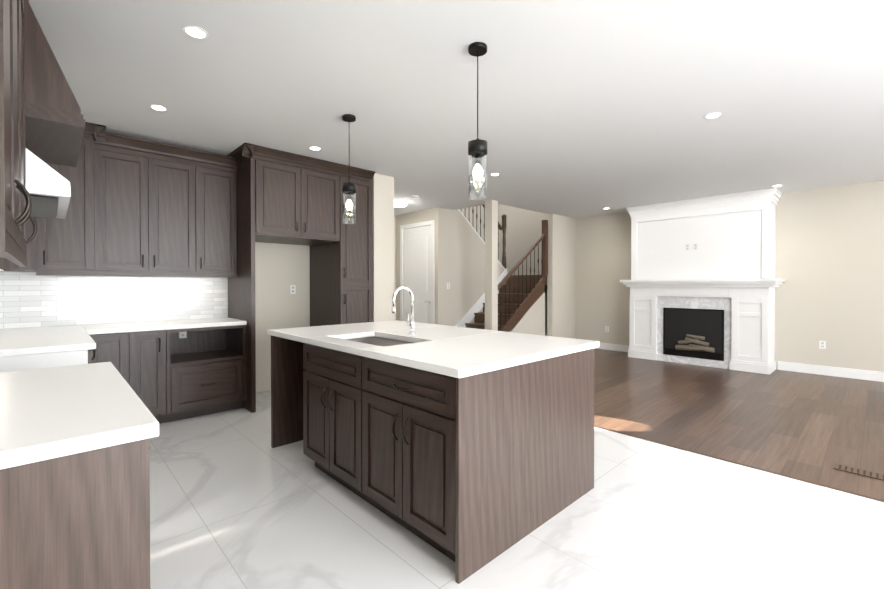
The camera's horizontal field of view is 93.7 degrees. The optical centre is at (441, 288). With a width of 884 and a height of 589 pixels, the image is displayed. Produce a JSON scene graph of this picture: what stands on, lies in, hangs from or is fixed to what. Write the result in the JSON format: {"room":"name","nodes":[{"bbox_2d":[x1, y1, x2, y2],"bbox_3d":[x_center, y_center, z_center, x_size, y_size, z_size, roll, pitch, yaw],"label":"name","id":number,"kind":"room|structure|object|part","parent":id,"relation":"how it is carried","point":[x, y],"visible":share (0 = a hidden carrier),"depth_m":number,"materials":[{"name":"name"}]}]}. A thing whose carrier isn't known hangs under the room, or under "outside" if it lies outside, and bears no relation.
{"room":"kitchen","nodes":[
{"label":"kitchen","id":0,"kind":"room"},
{"bbox_2d":[0,0,27,259],"bbox_3d":[-1.443,-0.749,1.156,0.350,1.240,0.893,-1,1,-43],"label":"upper cabinet","id":1,"kind":"object","parent":0,"relation":"attached to","point":[13,13],"depth_m":1.23,"materials":[{"name":"brown wood"}]},
{"bbox_2d":[0,116,31,259],"bbox_3d":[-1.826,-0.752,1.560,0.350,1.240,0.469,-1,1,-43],"label":"upper cabinet","id":2,"kind":"object","parent":0,"relation":"attached to","point":[29,117],"depth_m":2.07,"materials":[{"name":"brown wood"}]},
{"bbox_2d":[0,164,47,271],"bbox_3d":[-3.606,-0.735,3.480,0.407,1.170,0.410,-1,1,-43],"label":"upper cabinet","id":3,"kind":"object","parent":0,"relation":"attached to","point":[39,262],"depth_m":3.44,"materials":[{"name":"brown wood"}]},
{"bbox_2d":[28,0,83,167],"bbox_3d":[-2.229,-1.107,2.118,0.538,0.649,0.896,-1,1,-43],"label":"upper cabinet","id":4,"kind":"object","parent":0,"relation":"attached to","point":[57,118],"depth_m":1.93,"materials":[{"name":"brown wood"}]},
{"bbox_2d":[48,120,107,271],"bbox_3d":[-3.344,-0.800,3.728,0.431,1.295,0.410,-1,1,-43],"label":"upper cabinet","id":5,"kind":"object","parent":0,"relation":"attached to","point":[75,242],"depth_m":3.64,"materials":[{"name":"brown wood"}]},
{"bbox_2d":[92,132,203,275],"bbox_3d":[-2.937,-0.786,4.154,0.869,1.260,0.350,-1,1,-43],"label":"upper cabinet","id":6,"kind":"object","parent":0,"relation":"attached to","point":[154,191],"depth_m":4.03,"materials":[{"name":"brown wood"}]},
{"bbox_2d":[204,152,239,275],"bbox_3d":[-2.543,-0.790,4.528,0.465,1.260,0.350,-1,1,-43],"label":"upper cabinet","id":7,"kind":"object","parent":0,"relation":"attached to","point":[221,173],"depth_m":4.46,"materials":[{"name":"brown wood"}]},
{"bbox_2d":[240,144,339,247],"bbox_3d":[-1.838,-1.011,4.883,0.970,0.896,0.800,-1,1,-43],"label":"upper cabinet","id":8,"kind":"object","parent":0,"relation":"attached to","point":[281,203],"depth_m":4.51,"materials":[{"name":"brown wood"}]},
{"bbox_2d":[0,173,883,392],"bbox_3d":[1.643,-1.414,3.923,8.890,5.400,10.460,-1,1,-43],"label":"wall","id":9,"kind":"structure","parent":0,"point":[829,259],"depth_m":5.84,"materials":[{"name":"beige paint"}]},
{"bbox_2d":[26,148,70,218],"bbox_3d":[-2.243,-0.588,2.110,0.500,0.322,0.894,-1,1,-43],"label":"range hood","id":10,"kind":"object","parent":9,"relation":"attached to","point":[48,187],"visible":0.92,"depth_m":1.92,"materials":[{"name":"white metal"}]},
{"bbox_2d":[0,271,227,328],"bbox_3d":[-3.189,0.095,4.160,1.918,0.496,0.008,0,1,-43],"label":"backsplash","id":11,"kind":"structure","parent":9,"relation":"attached to","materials":[{"name":"tile"}]},
{"bbox_2d":[179,331,186,337],"bbox_3d":[-2.806,0.481,4.486,0.070,0.115,0.007,-1,1,-43],"label":"wall outlet","id":12,"kind":"object","parent":9,"relation":"attached to","point":[181,334],"depth_m":4.49,"materials":[{"name":"white plastic"}]},
{"bbox_2d":[290,285,295,293],"bbox_3d":[-1.926,0.013,5.356,0.070,0.115,0.007,-1,1,-43],"label":"wall outlet","id":13,"kind":"object","parent":9,"relation":"attached to","point":[292,287],"depth_m":5.35,"materials":[{"name":"white plastic"}]},
{"bbox_2d":[400,220,433,323],"bbox_3d":[-0.480,-0.010,8.041,0.088,2.515,1.010,-1,1,-43],"label":"hall door","id":14,"kind":"structure","parent":9,"relation":"attached to","point":[418,262],"depth_m":8.01,"materials":[{"name":"white wood"}]},
{"bbox_2d":[596,342,628,351],"bbox_3d":[3.325,1.177,8.446,0.016,0.135,1.318,-1,1,-43],"label":"baseboard","id":15,"kind":"structure","parent":9,"relation":"attached to","point":[607,346],"depth_m":8.31,"materials":[{"name":"white wood"}]},
{"bbox_2d":[819,341,825,348],"bbox_3d":[5.577,0.826,6.072,0.007,0.115,0.070,-1,1,-43],"label":"wall outlet","id":16,"kind":"object","parent":9,"relation":"attached to","point":[822,344],"depth_m":6.07,"materials":[{"name":"white plastic"}]},
{"bbox_2d":[778,361,883,381],"bbox_3d":[6.749,1.210,4.831,0.016,0.135,4.440,-1,1,-43],"label":"baseboard","id":17,"kind":"structure","parent":9,"relation":"attached to","point":[838,372],"depth_m":5.99,"materials":[{"name":"white"}]},
{"bbox_2d":[29,0,883,218],"bbox_3d":[1.601,-2.834,3.954,8.890,2.760,10.340,-1,1,-43],"label":"ceiling","id":18,"kind":"structure","parent":0,"point":[589,108],"depth_m":3.00,"materials":[{"name":"white paint"}]},
{"bbox_2d":[149,104,167,110],"bbox_3d":[-2.160,-1.412,3.159,0.117,0.070,0.118,-1,1,-43],"label":"recessed light","id":19,"kind":"object","parent":18,"relation":"in","point":[154,106],"depth_m":3.31,"materials":[{"name":"white plastic"}]},
{"bbox_2d":[183,25,207,38],"bbox_3d":[-1.315,-1.403,2.214,0.116,0.070,0.122,-1,1,-43],"label":"recessed light","id":20,"kind":"object","parent":18,"relation":"in","point":[195,32],"depth_m":2.32,"materials":[{"name":"white plastic"}]},
{"bbox_2d":[309,146,320,150],"bbox_3d":[-1.260,-1.421,4.106,0.107,0.070,0.113,-1,1,-43],"label":"recessed light","id":21,"kind":"object","parent":18,"relation":"in","point":[314,148],"depth_m":4.30,"materials":[{"name":"white plastic"}]},
{"bbox_2d":[342,114,355,223],"bbox_3d":[-0.784,-1.000,3.501,0.116,0.899,0.116,-1,1,-43],"label":"pendant light","id":22,"kind":"object","parent":18,"relation":"hanging from","point":[349,189],"visible":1,"depth_m":3.48,"materials":[{"name":"black metal"}]},
{"bbox_3d":[-0.784,-0.680,3.504,0.110,0.260,0.110,0,1,-43],"label":"lamp shade","id":23,"kind":"part","parent":22,"relation":"part of","materials":[{"name":"clear glass"}]},
{"bbox_3d":[-0.784,-0.707,3.504,0.058,0.093,0.056,0,1,-43],"label":"bulb","id":24,"kind":"part","parent":22,"relation":"part of","materials":[{"name":"white glass"}]},
{"bbox_2d":[394,200,406,206],"bbox_3d":[-0.702,-1.446,6.901,0.446,0.070,0.521,-1,1,-43],"label":"recessed light","id":25,"kind":"object","parent":18,"relation":"in","point":[397,203],"depth_m":6.97,"materials":[{"name":"white"}]},
{"bbox_2d":[411,195,418,198],"bbox_3d":[-0.415,-1.442,6.384,0.207,0.070,0.232,-1,1,-43],"label":"recessed light","id":26,"kind":"object","parent":18,"relation":"in","point":[413,196],"depth_m":6.58,"materials":[{"name":"white plastic"}]},
{"bbox_2d":[468,42,486,199],"bbox_3d":[0.213,-0.990,2.477,0.116,0.899,0.116,-1,1,-43],"label":"pendant light","id":27,"kind":"object","parent":18,"relation":"hanging from","point":[477,149],"visible":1,"depth_m":2.45,"materials":[{"name":"black metal"}]},
{"bbox_3d":[0.213,-0.671,2.480,0.110,0.260,0.110,0,1,-43],"label":"lamp shade","id":28,"kind":"part","parent":27,"relation":"part of","materials":[{"name":"clear glass"}]},
{"bbox_3d":[0.213,-0.697,2.480,0.058,0.093,0.056,0,1,-43],"label":"bulb","id":29,"kind":"part","parent":27,"relation":"part of","materials":[{"name":"white glass"}]},
{"bbox_2d":[704,112,721,118],"bbox_3d":[2.160,-1.413,3.303,0.120,0.070,0.115,-1,1,-43],"label":"recessed light","id":30,"kind":"object","parent":18,"relation":"in","point":[712,115],"depth_m":3.46,"materials":[{"name":"white plastic"}]},
{"bbox_2d":[443,208,507,325],"bbox_3d":[0.700,-0.307,8.412,2.000,3.101,0.144,-1,1,-43],"label":"wall","id":31,"kind":"structure","parent":0,"point":[463,259],"depth_m":8.01,"materials":[{"name":"beige paint"}]},
{"bbox_2d":[149,391,883,588],"bbox_3d":[-0.049,1.361,2.347,4.230,0.120,10.220,-1,1,-43],"label":"floor","id":32,"kind":"structure","parent":0,"point":[237,501],"depth_m":2.24,"materials":[{"name":"tile"}]},
{"bbox_2d":[0,348,95,371],"bbox_3d":[-2.870,0.846,2.873,0.620,0.900,1.088,-1,1,-43],"label":"base cabinet","id":33,"kind":"object","parent":32,"relation":"on","point":[10,361],"depth_m":2.54,"materials":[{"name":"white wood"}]},
{"bbox_2d":[0,440,149,588],"bbox_3d":[-1.344,0.860,1.263,0.622,0.900,0.895,-1,1,-43],"label":"base cabinet","id":34,"kind":"object","parent":32,"relation":"on","point":[73,522],"depth_m":1.05,"materials":[{"name":"brown wood"}]},
{"bbox_2d":[0,360,159,471],"bbox_3d":[-1.450,0.389,1.386,0.643,0.040,1.255,-1,1,-43],"label":"countertop","id":35,"kind":"structure","parent":34,"relation":"on","point":[46,414],"depth_m":1.23,"materials":[{"name":"white stone"}]},
{"bbox_2d":[92,332,139,391],"bbox_3d":[-3.102,0.837,3.827,0.396,0.900,0.620,-1,1,-43],"label":"base cabinet","id":36,"kind":"object","parent":32,"relation":"on","point":[123,348],"depth_m":3.67,"materials":[{"name":"brown wood"}]},
{"bbox_2d":[0,325,95,355],"bbox_3d":[-3.081,0.373,3.108,0.643,0.040,1.688,-1,1,-43],"label":"countertop","id":37,"kind":"structure","parent":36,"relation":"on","point":[71,336],"depth_m":2.89,"materials":[{"name":"white stone"}]},
{"bbox_2d":[140,328,171,423],"bbox_3d":[-2.912,0.835,4.007,0.378,0.900,0.620,-1,1,-43],"label":"base cabinet","id":38,"kind":"object","parent":32,"relation":"on","point":[155,347],"depth_m":3.84,"materials":[{"name":"brown wood"}]},
{"bbox_2d":[84,316,247,335],"bbox_3d":[-2.740,0.364,4.150,1.285,0.040,0.643,-1,1,-43],"label":"countertop","id":39,"kind":"structure","parent":38,"relation":"on","point":[150,326],"depth_m":3.97,"materials":[{"name":"white stone"}]},
{"bbox_2d":[172,348,247,420],"bbox_3d":[-2.539,0.994,4.362,0.710,0.575,0.620,-1,1,-43],"label":"base cabinet","id":40,"kind":"object","parent":32,"relation":"on","point":[207,381],"depth_m":4.18,"materials":[{"name":"brown wood"}]},
{"bbox_2d":[310,164,375,326],"bbox_3d":[-1.319,-0.096,5.383,0.460,2.736,0.800,-1,1,-43],"label":"tall cabinet","id":41,"kind":"object","parent":32,"relation":"on","point":[340,274],"depth_m":5.12,"materials":[{"name":"brown wood"}]},
{"bbox_2d":[267,334,594,583],"bbox_3d":[-0.213,0.837,3.020,1.296,0.915,2.130,-1,1,-43],"label":"kitchen island","id":42,"kind":"object","parent":32,"relation":"on","point":[469,451],"depth_m":2.20,"materials":[{"name":"brown wood"}]},
{"bbox_2d":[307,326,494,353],"bbox_3d":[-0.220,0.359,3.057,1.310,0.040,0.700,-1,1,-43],"label":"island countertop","id":43,"kind":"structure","parent":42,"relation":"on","point":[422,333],"depth_m":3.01,"materials":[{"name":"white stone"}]},
{"bbox_2d":[351,334,398,341],"bbox_3d":[-0.546,0.484,2.966,0.422,0.232,0.398,-1,1,-43],"label":"sink","id":44,"kind":"object","parent":43,"relation":"in","point":[362,337],"depth_m":3.07,"materials":[{"name":"grey metal"}]},
{"bbox_2d":[391,286,414,333],"bbox_3d":[-0.285,0.161,3.002,0.213,0.357,0.089,-1,1,-43],"label":"faucet","id":45,"kind":"object","parent":43,"relation":"on","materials":[{"name":"silver metal"}]},
{"bbox_2d":[363,330,598,377],"bbox_3d":[0.285,0.364,2.523,1.310,0.040,0.770,-1,1,-43],"label":"island countertop","id":46,"kind":"structure","parent":42,"relation":"on","point":[470,355],"depth_m":2.31,"materials":[{"name":"white stone"}]},
{"bbox_2d":[547,214,575,338],"bbox_3d":[2.503,-1.458,8.636,0.920,5.400,0.120,-1,1,-43],"label":"wall","id":47,"kind":"structure","parent":0,"point":[561,277],"depth_m":8.52,"materials":[{"name":"beige paint"}]},
{"bbox_2d":[594,348,883,499],"bbox_3d":[3.178,1.332,5.403,4.660,0.120,10.220,-1,1,-43],"label":"floor","id":48,"kind":"structure","parent":0,"point":[815,428],"depth_m":4.22,"materials":[{"name":"brown wood"}]},
{"bbox_2d":[485,200,497,330],"bbox_3d":[0.837,-0.113,7.044,0.155,2.740,0.155,-1,1,-43],"label":"post","id":49,"kind":"object","parent":48,"relation":"on","point":[491,264],"visible":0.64,"depth_m":6.99,"materials":[{"name":"beige paint"}]},
{"bbox_2d":[455,204,547,335],"bbox_3d":[0.910,-0.739,8.729,3.110,3.961,2.236,-1,1,-43],"label":"staircase","id":50,"kind":"structure","parent":48,"relation":"on","point":[521,300],"depth_m":8.18,"materials":[{"name":"brown wood"}]},
{"bbox_2d":[620,188,785,374],"bbox_3d":[4.271,-0.111,6.976,0.648,2.737,2.280,-1,1,-43],"label":"fireplace","id":51,"kind":"object","parent":48,"relation":"on","point":[710,302],"visible":1,"depth_m":6.71,"materials":[{"name":"white wood"}]},
{"bbox_2d":[685,244,689,250],"bbox_3d":[4.115,-0.692,6.947,0.007,0.115,0.075,-1,1,-43],"label":"wall outlet","id":52,"kind":"object","parent":51,"relation":"attached to","point":[687,246],"depth_m":6.94,"materials":[{"name":"white plastic"}]},
{"bbox_2d":[693,243,697,249],"bbox_3d":[4.198,-0.691,6.860,0.007,0.115,0.075,-1,1,-43],"label":"wall outlet","id":53,"kind":"object","parent":51,"relation":"attached to","point":[695,245],"depth_m":6.86,"materials":[{"name":"white plastic"}]},
{"bbox_2d":[594,425,883,501],"bbox_3d":[1.586,1.286,3.695,0.024,0.004,9.910,-1,1,-43],"label":"threshold strip","id":54,"kind":"object","parent":48,"relation":"on","point":[748,466],"depth_m":2.99,"materials":[{"name":"brown wood"}]},
{"bbox_2d":[833,463,883,480],"bbox_3d":[2.955,1.291,2.905,0.120,0.007,0.300,-1,1,-43],"label":"floor vent","id":55,"kind":"object","parent":48,"relation":"in","point":[866,473],"visible":1,"depth_m":2.92,"materials":[{"name":"brown wood"}]}
]}

